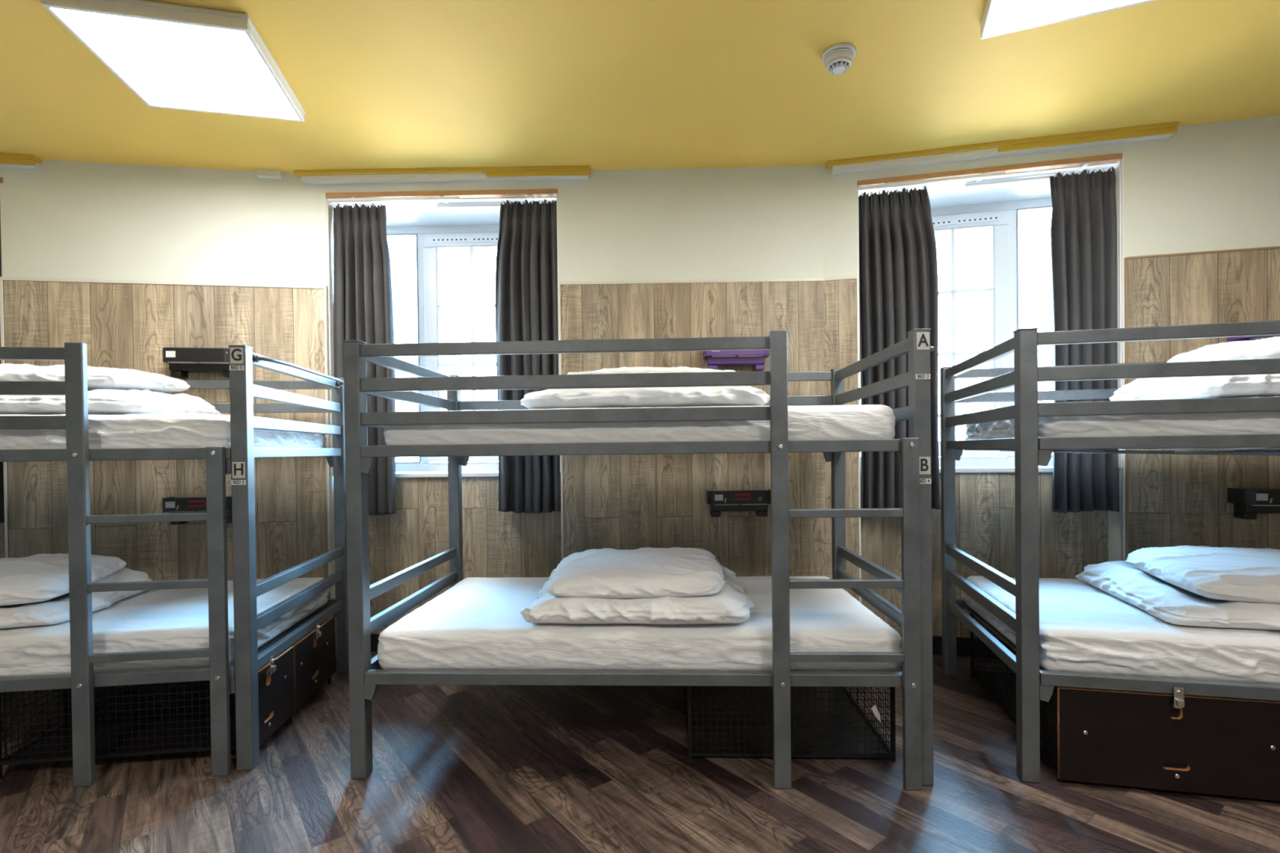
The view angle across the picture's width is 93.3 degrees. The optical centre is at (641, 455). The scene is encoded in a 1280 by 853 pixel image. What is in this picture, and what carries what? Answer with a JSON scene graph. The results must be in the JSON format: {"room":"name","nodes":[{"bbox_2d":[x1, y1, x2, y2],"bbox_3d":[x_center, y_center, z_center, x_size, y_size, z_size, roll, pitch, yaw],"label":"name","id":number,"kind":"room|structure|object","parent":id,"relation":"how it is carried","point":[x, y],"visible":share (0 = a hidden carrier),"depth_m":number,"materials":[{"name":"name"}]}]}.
{"room":"hostel dormitory","nodes":[
{"label":"hostel dormitory","id":0,"kind":"room"},
{"bbox_2d":[0,160,336,657],"bbox_3d":[-2.489,-0.201,3.462,1.647,2.670,0.512,-1,1,-9],"label":"wall","id":1,"kind":"structure","parent":0,"point":[122,326],"depth_m":3.20,"materials":[{"name":"beige paint"}]},
{"bbox_2d":[0,280,8,558],"bbox_3d":[-3.252,0.126,3.093,0.012,2.042,0.018,-1,1,-9],"label":"trim","id":2,"kind":"structure","parent":1,"relation":"attached to","point":[2,315],"depth_m":3.08,"materials":[{"name":"beige"}]},
{"bbox_2d":[0,152,41,165],"bbox_3d":[-3.921,-1.503,2.960,1.690,0.022,0.055,-1,1,-9],"label":"trim","id":3,"kind":"structure","parent":1,"relation":"attached to","point":[37,159],"depth_m":3.05,"materials":[{"name":"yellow paint"}]},
{"bbox_2d":[0,276,323,288],"bbox_3d":[-2.506,-0.913,3.199,1.545,0.017,0.018,-1,1,-9],"label":"trim","id":4,"kind":"structure","parent":1,"relation":"attached to","point":[10,278],"depth_m":3.18,"materials":[{"name":"beige wood"}]},
{"bbox_2d":[162,347,229,377],"bbox_3d":[-2.300,-0.484,3.167,0.345,0.142,0.126,-1,1,-9],"label":"shelf","id":5,"kind":"object","parent":1,"relation":"attached to","point":[181,361],"visible":0.73,"depth_m":3.12,"materials":[{"name":"black plastic"}]},
{"bbox_2d":[162,347,229,363],"bbox_3d":[-2.304,-0.520,3.170,0.354,0.070,0.169,-1,1,0],"label":"panel","id":6,"kind":"object","parent":5,"relation":"on","point":[170,355],"depth_m":3.11,"materials":[{"name":"black plastic"}]},
{"bbox_2d":[162,496,231,524],"bbox_3d":[-2.306,0.286,3.171,0.345,0.142,0.127,-1,1,-9],"label":"shelf","id":7,"kind":"object","parent":1,"relation":"attached to","point":[172,504],"visible":0.46,"depth_m":3.11,"materials":[{"name":"black plastic"}]},
{"bbox_2d":[162,496,231,511],"bbox_3d":[-2.307,0.253,3.172,0.345,0.064,0.125,-1,1,-9],"label":"panel","id":8,"kind":"object","parent":7,"relation":"on","point":[172,504],"depth_m":3.11,"materials":[{"name":"black plastic"}]},
{"bbox_2d":[256,168,282,178],"bbox_3d":[-2.010,-1.522,3.264,0.120,0.035,0.030,-1,1,-9],"label":"trim","id":9,"kind":"structure","parent":1,"relation":"attached to","point":[260,173],"depth_m":3.25,"materials":[{"name":"beige paint"}]},
{"bbox_2d":[323,285,333,617],"bbox_3d":[-1.720,0.098,3.321,0.014,2.057,0.018,-1,1,1],"label":"trim","id":10,"kind":"structure","parent":1,"relation":"attached to","point":[325,287],"depth_m":3.31,"materials":[{"name":"beige"}]},
{"bbox_2d":[325,180,557,198],"bbox_3d":[-1.094,-1.490,3.559,1.275,0.125,0.514,-1,1,0],"label":"wall","id":11,"kind":"structure","parent":0,"point":[515,184],"depth_m":3.31,"materials":[{"name":"beige paint"}]},
{"bbox_2d":[325,188,557,198],"bbox_3d":[-1.096,-1.435,3.320,1.270,0.026,0.041,-1,1,1],"label":"trim","id":12,"kind":"structure","parent":11,"relation":"attached to","point":[549,192],"depth_m":3.30,"materials":[{"name":"orange wood"}]},
{"bbox_2d":[293,165,591,177],"bbox_3d":[-1.078,-1.540,3.281,1.600,0.022,0.055,-1,1,1],"label":"trim","id":13,"kind":"structure","parent":11,"relation":"attached to","point":[451,170],"depth_m":3.25,"materials":[{"name":"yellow paint"}]},
{"bbox_2d":[301,172,589,183],"bbox_3d":[-1.068,-1.514,3.288,1.560,0.030,0.041,-1,1,1],"label":"trim","id":14,"kind":"structure","parent":11,"relation":"attached to","point":[481,176],"depth_m":3.27,"materials":[{"name":"white paint"}]},
{"bbox_2d":[0,0,1279,224],"bbox_3d":[-0.018,-1.567,0.486,10.400,0.060,7.400,-1,1,0],"label":"ceiling","id":15,"kind":"structure","parent":0,"point":[378,84],"depth_m":2.52,"materials":[{"name":"yellow paint"}]},
{"bbox_2d":[40,0,306,121],"bbox_3d":[-1.730,-1.507,2.329,0.612,0.055,0.612,-1,1,-13],"label":"ceiling light","id":16,"kind":"object","parent":15,"relation":"attached to","point":[172,56],"visible":1,"depth_m":2.24,"materials":[{"name":"white paint"}]},
{"bbox_2d":[822,42,856,75],"bbox_3d":[0.767,-1.530,2.351,0.128,0.066,0.128,-1,1,0],"label":"smoke detector","id":17,"kind":"object","parent":15,"relation":"attached to","point":[837,58],"visible":1,"depth_m":2.32,"materials":[{"name":"white paint"}]},
{"bbox_2d":[980,0,1156,39],"bbox_3d":[1.406,-1.539,1.809,0.612,0.055,0.612,0,1,21],"label":"ceiling light","id":18,"kind":"object","parent":15,"relation":"attached to","point":[1000,17],"visible":1,"depth_m":2.06,"materials":[{"name":"white paint"}]},
{"bbox_2d":[0,652,1279,852],"bbox_3d":[0.013,1.157,0.511,10.400,0.050,7.400,-1,1,0],"label":"floor","id":19,"kind":"structure","parent":0,"point":[457,768],"depth_m":2.00,"materials":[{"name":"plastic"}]},
{"bbox_2d":[0,646,295,779],"bbox_3d":[-1.857,0.957,2.335,0.892,0.362,0.310,-1,1,-8],"label":"locker","id":20,"kind":"object","parent":19,"relation":"on","point":[276,678],"visible":0.52,"depth_m":2.28,"materials":[{"name":"black metal"}]},
{"bbox_2d":[7,715,235,759],"bbox_3d":[-1.879,1.082,2.333,0.832,0.004,0.286,-1,1,-8],"label":"mesh panel","id":21,"kind":"object","parent":20,"relation":"on","point":[204,746],"depth_m":2.29,"materials":[{"name":"black metal"}]},
{"bbox_2d":[0,342,348,786],"bbox_3d":[-2.445,0.377,2.540,2.054,1.531,1.072,-1,1,-8],"label":"bunk bed","id":22,"kind":"object","parent":19,"relation":"on","point":[240,678],"visible":0.99,"depth_m":2.14,"materials":[{"name":"silver metal"}]},
{"bbox_2d":[0,413,326,449],"bbox_3d":[-2.476,-0.077,2.550,1.856,0.156,0.954,-1,1,-8],"label":"mattress","id":23,"kind":"object","parent":22,"relation":"on","point":[175,430],"visible":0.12,"depth_m":2.18,"materials":[{"name":"white fabric"}]},
{"bbox_2d":[0,389,220,414],"bbox_3d":[-2.459,-0.225,2.518,1.080,0.140,0.730,-1,1,-8],"label":"duvet","id":24,"kind":"object","parent":23,"relation":"on","point":[100,402],"visible":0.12,"depth_m":2.28,"materials":[{"name":"white fabric"}]},
{"bbox_2d":[0,363,190,393],"bbox_3d":[-2.430,-0.320,2.543,0.750,0.121,0.587,-1,1,-9],"label":"pillow","id":25,"kind":"object","parent":24,"relation":"on","point":[98,378],"visible":0.58,"depth_m":2.36,"materials":[{"name":"white fabric"}]},
{"bbox_2d":[0,577,329,677],"bbox_3d":[-2.467,0.709,2.557,1.853,0.164,0.954,-1,1,-8],"label":"mattress","id":26,"kind":"object","parent":22,"relation":"on","point":[156,620],"visible":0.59,"depth_m":2.21,"materials":[{"name":"white fabric"}]},
{"bbox_2d":[0,567,152,628],"bbox_3d":[-2.611,0.572,2.443,0.914,0.114,0.746,-1,1,-13],"label":"duvet","id":27,"kind":"object","parent":26,"relation":"on","point":[55,611],"visible":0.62,"depth_m":2.29,"materials":[{"name":"white fabric"}]},
{"bbox_2d":[0,553,126,605],"bbox_3d":[-2.601,0.491,2.404,0.752,0.132,0.587,-1,1,-15],"label":"pillow","id":28,"kind":"object","parent":27,"relation":"on","point":[37,578],"visible":0.85,"depth_m":2.34,"materials":[{"name":"white fabric"}]},
{"bbox_2d":[66,616,336,724],"bbox_3d":[-1.909,0.954,2.722,0.892,0.362,0.466,-1,1,-8],"label":"locker","id":29,"kind":"object","parent":19,"relation":"on","point":[314,654],"visible":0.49,"depth_m":2.67,"materials":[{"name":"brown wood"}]},
{"bbox_2d":[94,680,234,719],"bbox_3d":[-1.931,1.079,2.720,0.832,0.004,0.442,-1,1,-8],"label":"mesh panel","id":30,"kind":"object","parent":29,"relation":"on","point":[202,682],"depth_m":2.64,"materials":[{"name":"black metal"}]},
{"bbox_2d":[342,328,934,790],"bbox_3d":[0.004,0.348,2.561,2.023,1.531,1.072,-1,1,2],"label":"bunk bed","id":31,"kind":"object","parent":19,"relation":"on","point":[915,680],"visible":0.95,"depth_m":2.07,"materials":[{"name":"silver metal"}]},
{"bbox_2d":[377,576,902,671],"bbox_3d":[-0.004,0.680,2.582,1.876,0.162,0.952,-1,1,2],"label":"mattress","id":32,"kind":"object","parent":31,"relation":"on","point":[477,624],"visible":0.79,"depth_m":2.14,"materials":[{"name":"white fabric"}]},
{"bbox_2d":[520,563,754,624],"bbox_3d":[-0.005,0.524,2.459,0.885,0.145,0.756,-1,1,2],"label":"duvet","id":33,"kind":"object","parent":32,"relation":"on","point":[731,605],"visible":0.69,"depth_m":2.14,"materials":[{"name":"white fabric"}]},
{"bbox_2d":[545,546,725,598],"bbox_3d":[-0.017,0.452,2.405,0.683,0.121,0.552,-1,1,1],"label":"pillow","id":34,"kind":"object","parent":33,"relation":"on","point":[674,571],"visible":1,"depth_m":2.21,"materials":[{"name":"white fabric"}]},
{"bbox_2d":[383,404,895,444],"bbox_3d":[-0.004,-0.106,2.574,1.816,0.154,0.952,-1,1,2],"label":"mattress","id":35,"kind":"object","parent":31,"relation":"on","point":[835,422],"visible":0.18,"depth_m":2.10,"materials":[{"name":"white fabric"}]},
{"bbox_2d":[520,386,769,408],"bbox_3d":[0.022,-0.247,2.554,0.970,0.129,0.701,-1,1,2],"label":"duvet","id":36,"kind":"object","parent":35,"relation":"on","point":[713,396],"visible":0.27,"depth_m":2.24,"materials":[{"name":"white fabric"}]},
{"bbox_2d":[567,366,734,374],"bbox_3d":[0.046,-0.318,2.560,0.729,0.097,0.588,-1,1,2],"label":"pillow","id":37,"kind":"object","parent":36,"relation":"on","point":[624,370],"visible":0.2,"depth_m":2.30,"materials":[{"name":"white fabric"}]},
{"bbox_2d":[683,685,895,762],"bbox_3d":[0.559,0.941,2.593,0.747,0.331,0.792,-1,1,2],"label":"wire cage","id":38,"kind":"object","parent":19,"relation":"on","point":[827,722],"visible":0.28,"depth_m":2.34,"materials":[{"name":"black metal"}]},
{"bbox_2d":[871,704,880,722],"bbox_3d":[0.846,0.932,2.185,0.034,0.064,0.009,-1,1,0],"label":"paper tag","id":39,"kind":"object","parent":38,"relation":"in","point":[874,708],"visible":1,"depth_m":2.18,"materials":[{"name":"white paper"}]},
{"bbox_2d":[939,320,1279,782],"bbox_3d":[2.365,0.323,2.304,2.002,1.531,1.072,-1,1,13],"label":"bunk bed","id":40,"kind":"object","parent":19,"relation":"on","point":[1034,683],"visible":0.92,"depth_m":2.03,"materials":[{"name":"silver metal"}]},
{"bbox_2d":[964,576,1279,684],"bbox_3d":[2.373,0.653,2.324,1.852,0.165,0.957,-1,1,13],"label":"mattress","id":41,"kind":"object","parent":40,"relation":"on","point":[1084,628],"visible":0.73,"depth_m":2.04,"materials":[{"name":"white fabric"}]},
{"bbox_2d":[1075,560,1279,630],"bbox_3d":[2.352,0.514,2.288,1.004,0.117,0.829,-1,1,16],"label":"duvet","id":42,"kind":"object","parent":41,"relation":"on","point":[1165,601],"visible":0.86,"depth_m":2.17,"materials":[{"name":"white fabric"}]},
{"bbox_2d":[1125,545,1279,604],"bbox_3d":[2.357,0.433,2.255,0.769,0.132,0.630,-1,1,15],"label":"pillow","id":43,"kind":"object","parent":42,"relation":"on","point":[1250,575],"visible":1,"depth_m":2.20,"materials":[{"name":"white fabric"}]},
{"bbox_2d":[964,396,1279,449],"bbox_3d":[2.364,-0.114,2.316,1.854,0.180,0.958,-1,1,13],"label":"mattress","id":44,"kind":"object","parent":40,"relation":"on","point":[1233,423],"visible":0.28,"depth_m":2.01,"materials":[{"name":"white fabric"}]},
{"bbox_2d":[1109,373,1279,400],"bbox_3d":[2.470,-0.285,2.275,1.010,0.152,0.747,-1,1,13],"label":"duvet","id":45,"kind":"object","parent":44,"relation":"on","point":[1248,385],"visible":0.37,"depth_m":2.10,"materials":[{"name":"white fabric"}]},
{"bbox_2d":[1167,336,1279,362],"bbox_3d":[2.514,-0.384,2.260,0.726,0.131,0.610,-1,1,13],"label":"pillow","id":46,"kind":"object","parent":45,"relation":"on","point":[1268,348],"visible":0.44,"depth_m":2.20,"materials":[{"name":"white fabric"}]},
{"bbox_2d":[969,613,1279,800],"bbox_3d":[1.826,0.914,2.412,0.666,0.360,1.012,-1,1,13],"label":"locker","id":47,"kind":"object","parent":19,"relation":"on","point":[1177,741],"visible":0.53,"depth_m":1.96,"materials":[{"name":"brown wood"}]},
{"bbox_2d":[557,165,857,576],"bbox_3d":[0.412,-0.235,3.530,1.741,2.670,0.552,-1,1,1],"label":"wall","id":48,"kind":"structure","parent":0,"point":[621,502],"depth_m":3.29,"materials":[{"name":"beige paint"}]},
{"bbox_2d":[485,169,590,177],"bbox_3d":[-0.558,-1.521,3.258,0.560,0.026,0.010,-1,1,1],"label":"trim","id":49,"kind":"structure","parent":48,"relation":"attached to","point":[575,172],"depth_m":3.25,"materials":[{"name":"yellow paint"}]},
{"bbox_2d":[558,281,564,560],"bbox_3d":[-0.437,0.082,3.308,0.012,2.059,0.018,-1,1,1],"label":"trim","id":50,"kind":"structure","parent":48,"relation":"attached to","point":[559,285],"depth_m":3.30,"materials":[{"name":"beige"}]},
{"bbox_2d":[560,278,823,284],"bbox_3d":[0.273,-0.948,3.291,1.432,0.015,0.017,-1,1,1],"label":"trim","id":51,"kind":"structure","parent":48,"relation":"attached to","point":[775,279],"depth_m":3.28,"materials":[{"name":"beige wood"}]},
{"bbox_2d":[702,350,769,371],"bbox_3d":[0.505,-0.527,3.226,0.345,0.142,0.126,-1,1,1],"label":"shelf","id":52,"kind":"object","parent":48,"relation":"attached to","point":[756,358],"visible":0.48,"depth_m":3.20,"materials":[{"name":"purple plastic"}]},
{"bbox_2d":[702,350,769,359],"bbox_3d":[0.504,-0.560,3.226,0.345,0.064,0.125,-1,1,1],"label":"tray","id":53,"kind":"object","parent":52,"relation":"on","point":[731,354],"depth_m":3.17,"materials":[{"name":"purple plastic"}]},
{"bbox_2d":[706,488,770,516],"bbox_3d":[0.522,0.254,3.232,0.345,0.142,0.127,-1,1,1],"label":"shelf","id":54,"kind":"object","parent":48,"relation":"attached to","point":[758,500],"visible":0.94,"depth_m":3.17,"materials":[{"name":"black plastic"}]},
{"bbox_2d":[706,488,770,504],"bbox_3d":[0.522,0.218,3.233,0.346,0.070,0.128,-1,1,0],"label":"tray","id":55,"kind":"object","parent":54,"relation":"on","point":[759,496],"depth_m":3.17,"materials":[{"name":"black plastic"}]},
{"bbox_2d":[857,143,1121,181],"bbox_3d":[1.814,-1.522,3.352,1.232,0.125,0.500,-1,1,13],"label":"wall","id":56,"kind":"structure","parent":0,"point":[1116,148],"depth_m":3.10,"materials":[{"name":"beige paint"}]},
{"bbox_2d":[857,152,1122,188],"bbox_3d":[1.761,-1.466,3.119,1.232,0.026,0.041,-1,1,13],"label":"trim","id":57,"kind":"structure","parent":56,"relation":"attached to","point":[1114,157],"depth_m":3.08,"materials":[{"name":"orange wood"}]},
{"bbox_2d":[826,121,1177,169],"bbox_3d":[1.775,-1.571,3.076,1.600,0.022,0.055,-1,1,13],"label":"trim","id":58,"kind":"structure","parent":56,"relation":"attached to","point":[829,164],"depth_m":3.05,"materials":[{"name":"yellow paint"}]},
{"bbox_2d":[831,133,1173,174],"bbox_3d":[1.787,-1.545,3.081,1.560,0.030,0.041,-1,1,13],"label":"trim","id":59,"kind":"structure","parent":56,"relation":"attached to","point":[986,153],"depth_m":3.10,"materials":[{"name":"white paint"}]},
{"bbox_2d":[823,115,1279,601],"bbox_3d":[3.001,-0.261,3.089,4.000,2.670,0.515,-1,1,13],"label":"wall","id":60,"kind":"structure","parent":0,"point":[1175,500],"depth_m":2.91,"materials":[{"name":"beige paint"}]},
{"bbox_2d":[823,275,856,280],"bbox_3d":[1.070,-0.957,3.265,0.171,0.015,0.016,-1,1,13],"label":"trim","id":61,"kind":"structure","parent":60,"relation":"attached to","point":[848,277],"depth_m":3.26,"materials":[{"name":"beige wood"}]},
{"bbox_2d":[856,275,861,603],"bbox_3d":[1.170,0.064,3.253,0.009,2.059,0.018,-1,1,13],"label":"trim","id":62,"kind":"structure","parent":60,"relation":"attached to","point":[857,277],"depth_m":3.24,"materials":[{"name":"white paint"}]},
{"bbox_2d":[1120,157,1125,560],"bbox_3d":[2.380,-0.191,2.990,0.008,2.545,0.024,-1,1,13],"label":"trim","id":63,"kind":"structure","parent":60,"relation":"attached to","point":[1123,518],"depth_m":2.98,"materials":[{"name":"white paint"}]},
{"bbox_2d":[1124,257,1128,559],"bbox_3d":[2.387,0.055,2.974,0.009,2.053,0.018,-1,1,13],"label":"trim","id":64,"kind":"structure","parent":60,"relation":"attached to","point":[1126,260],"depth_m":2.97,"materials":[{"name":"brown wood"}]},
{"bbox_2d":[1128,245,1279,258],"bbox_3d":[3.584,-0.980,2.689,2.471,0.010,0.016,-1,1,13],"label":"trim","id":65,"kind":"structure","parent":60,"relation":"attached to","point":[1268,247],"depth_m":2.89,"materials":[{"name":"brown wood"}]},
{"bbox_2d":[1226,488,1279,519],"bbox_3d":[2.945,0.223,2.780,0.345,0.142,0.127,-1,1,13],"label":"shelf","id":66,"kind":"object","parent":60,"relation":"attached to","point":[1247,503],"visible":1,"depth_m":2.78,"materials":[{"name":"black plastic"}]},
{"bbox_2d":[1226,488,1279,505],"bbox_3d":[2.950,0.187,2.785,0.355,0.070,0.190,-1,1,0],"label":"tray","id":67,"kind":"object","parent":66,"relation":"on","point":[1236,496],"depth_m":2.76,"materials":[{"name":"black plastic"}]},
{"bbox_2d":[1226,320,1279,342],"bbox_3d":[2.936,-0.542,2.774,0.345,0.142,0.126,-1,1,13],"label":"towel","id":68,"kind":"object","parent":60,"relation":"attached to","point":[1243,338],"visible":0.16,"depth_m":2.78,"materials":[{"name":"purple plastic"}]},
{"bbox_3d":[-3.929,0.653,3.332,1.308,1.000,0.535,-1,1,0],"label":"wall","id":69,"kind":"structure","parent":0,"visible":0},
{"bbox_2d":[0,190,2,276],"bbox_3d":[-3.933,-0.617,3.243,1.270,1.550,0.485,-1,1,-9],"label":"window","id":70,"kind":"structure","parent":69,"relation":"in","point":[0,190],"depth_m":3.09,"materials":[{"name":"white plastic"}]},
{"bbox_2d":[0,522,4,558],"bbox_3d":[-3.902,0.656,3.155,1.270,0.995,0.012,-1,1,-9],"label":"panelling","id":71,"kind":"object","parent":69,"relation":"attached to","point":[2,524],"depth_m":3.22,"materials":[{"name":"brown wood"}]},
{"bbox_3d":[-1.068,0.616,3.654,1.274,1.000,0.362,-1,1,0],"label":"wall","id":72,"kind":"structure","parent":0,"visible":0},
{"bbox_2d":[370,633,379,652],"bbox_3d":[-1.065,1.068,3.463,1.270,0.100,0.018,-1,1,1],"label":"baseboard","id":73,"kind":"structure","parent":72,"relation":"attached to","point":[374,637],"depth_m":3.46,"materials":[{"name":"black"}]},
{"bbox_2d":[326,195,560,478],"bbox_3d":[-1.084,-0.653,3.564,1.270,1.550,0.485,-1,1,1],"label":"window","id":74,"kind":"structure","parent":72,"relation":"in","point":[435,229],"depth_m":3.71,"materials":[{"name":"white plastic"}]},
{"bbox_2d":[327,194,541,208],"bbox_3d":[-1.095,-1.411,3.360,1.250,0.020,0.116,-1,1,1],"label":"track","id":75,"kind":"object","parent":74,"relation":"attached to","point":[446,205],"visible":0.74,"depth_m":3.31,"materials":[{"name":"white metal"}]},
{"bbox_2d":[332,203,395,515],"bbox_3d":[-1.549,-0.534,3.373,0.337,1.728,0.078,-1,1,1],"label":"curtain","id":76,"kind":"object","parent":75,"relation":"hanging from","point":[363,309],"visible":0.57,"depth_m":3.36,"materials":[{"name":"grey fabric"}]},
{"bbox_2d":[495,199,560,513],"bbox_3d":[-0.633,-0.547,3.361,0.368,1.733,0.068,-1,1,1],"label":"curtain","id":77,"kind":"object","parent":75,"relation":"hanging from","point":[526,264],"visible":0.73,"depth_m":3.35,"materials":[{"name":"grey fabric"}]},
{"bbox_2d":[431,235,498,243],"bbox_3d":[-1.050,-1.325,3.703,0.476,0.032,0.014,-1,1,1],"label":"vent","id":78,"kind":"object","parent":74,"relation":"attached to","point":[434,239],"depth_m":3.70,"materials":[{"name":"grey"}]},
{"bbox_2d":[368,476,561,633],"bbox_3d":[-1.070,0.620,3.474,1.270,0.995,0.012,-1,1,1],"label":"panelling","id":79,"kind":"object","parent":72,"relation":"attached to","point":[496,544],"depth_m":3.47,"materials":[{"name":"brown wood"}]},
{"bbox_3d":[1.856,0.584,3.446,1.279,1.000,0.614,-1,1,0],"label":"wall","id":80,"kind":"structure","parent":0,"visible":0},
{"bbox_2d":[899,634,1016,658],"bbox_3d":[1.817,1.036,3.259,1.232,0.100,0.017,-1,1,13],"label":"baseboard","id":81,"kind":"structure","parent":80,"relation":"attached to","point":[963,644],"depth_m":3.27,"materials":[{"name":"black"}]},
{"bbox_2d":[860,472,1108,639],"bbox_3d":[1.815,0.588,3.270,1.232,0.995,0.013,-1,1,13],"label":"panelling","id":82,"kind":"object","parent":80,"relation":"attached to","point":[1069,542],"visible":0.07,"depth_m":3.25,"materials":[{"name":"brown wood"}]},
{"bbox_2d":[857,160,1122,473],"bbox_3d":[1.823,-0.685,3.358,1.232,1.550,0.485,-1,1,13],"label":"window","id":83,"kind":"structure","parent":80,"relation":"in","point":[955,207],"depth_m":3.46,"materials":[{"name":"white plastic"}]},
{"bbox_2d":[932,214,999,226],"bbox_3d":[1.809,-1.356,3.502,0.476,0.032,0.014,-1,1,13],"label":"vent","id":84,"kind":"object","parent":83,"relation":"attached to","point":[960,220],"depth_m":3.49,"materials":[{"name":"grey"}]},
{"bbox_2d":[859,162,1107,192],"bbox_3d":[1.770,-1.443,3.158,1.212,0.020,0.116,-1,1,13],"label":"track","id":85,"kind":"object","parent":83,"relation":"attached to","point":[980,176],"visible":0.8,"depth_m":3.16,"materials":[{"name":"white metal"}]},
{"bbox_2d":[858,186,940,509],"bbox_3d":[1.383,-0.566,3.259,0.407,1.725,0.080,-1,1,12],"label":"curtain","id":86,"kind":"object","parent":85,"relation":"hanging from","point":[898,266],"visible":0.7,"depth_m":3.25,"materials":[{"name":"grey fabric"}]},
{"bbox_2d":[1049,166,1119,513],"bbox_3d":[2.240,-0.574,3.059,0.300,1.725,0.076,-1,1,13],"label":"curtain","id":87,"kind":"object","parent":85,"relation":"hanging from","point":[1083,224],"visible":0.79,"depth_m":3.05,"materials":[{"name":"grey fabric"}]},
{"bbox_3d":[-3.943,-1.454,3.238,1.331,0.125,0.686,-1,1,0],"label":"wall","id":88,"kind":"structure","parent":0,"visible":0},
{"bbox_2d":[0,161,39,169],"bbox_3d":[-3.912,-1.478,2.969,1.650,0.030,0.040,-1,1,-9],"label":"trim","id":89,"kind":"structure","parent":88,"relation":"attached to","point":[37,166],"depth_m":3.08,"materials":[{"name":"white paint"}]},
{"bbox_3d":[-3.912,-1.375,3.041,1.250,0.020,0.116,-1,1,-9],"label":"track","id":90,"kind":"object","parent":88,"relation":"attached to","visible":0},
{"bbox_2d":[0,212,4,522],"bbox_3d":[-3.457,-0.508,3.119,0.378,1.725,0.078,-1,1,-10],"label":"curtain","id":91,"kind":"object","parent":90,"relation":"hanging from","point":[2,482],"visible":0.06,"depth_m":3.13,"materials":[{"name":"grey fabric"}]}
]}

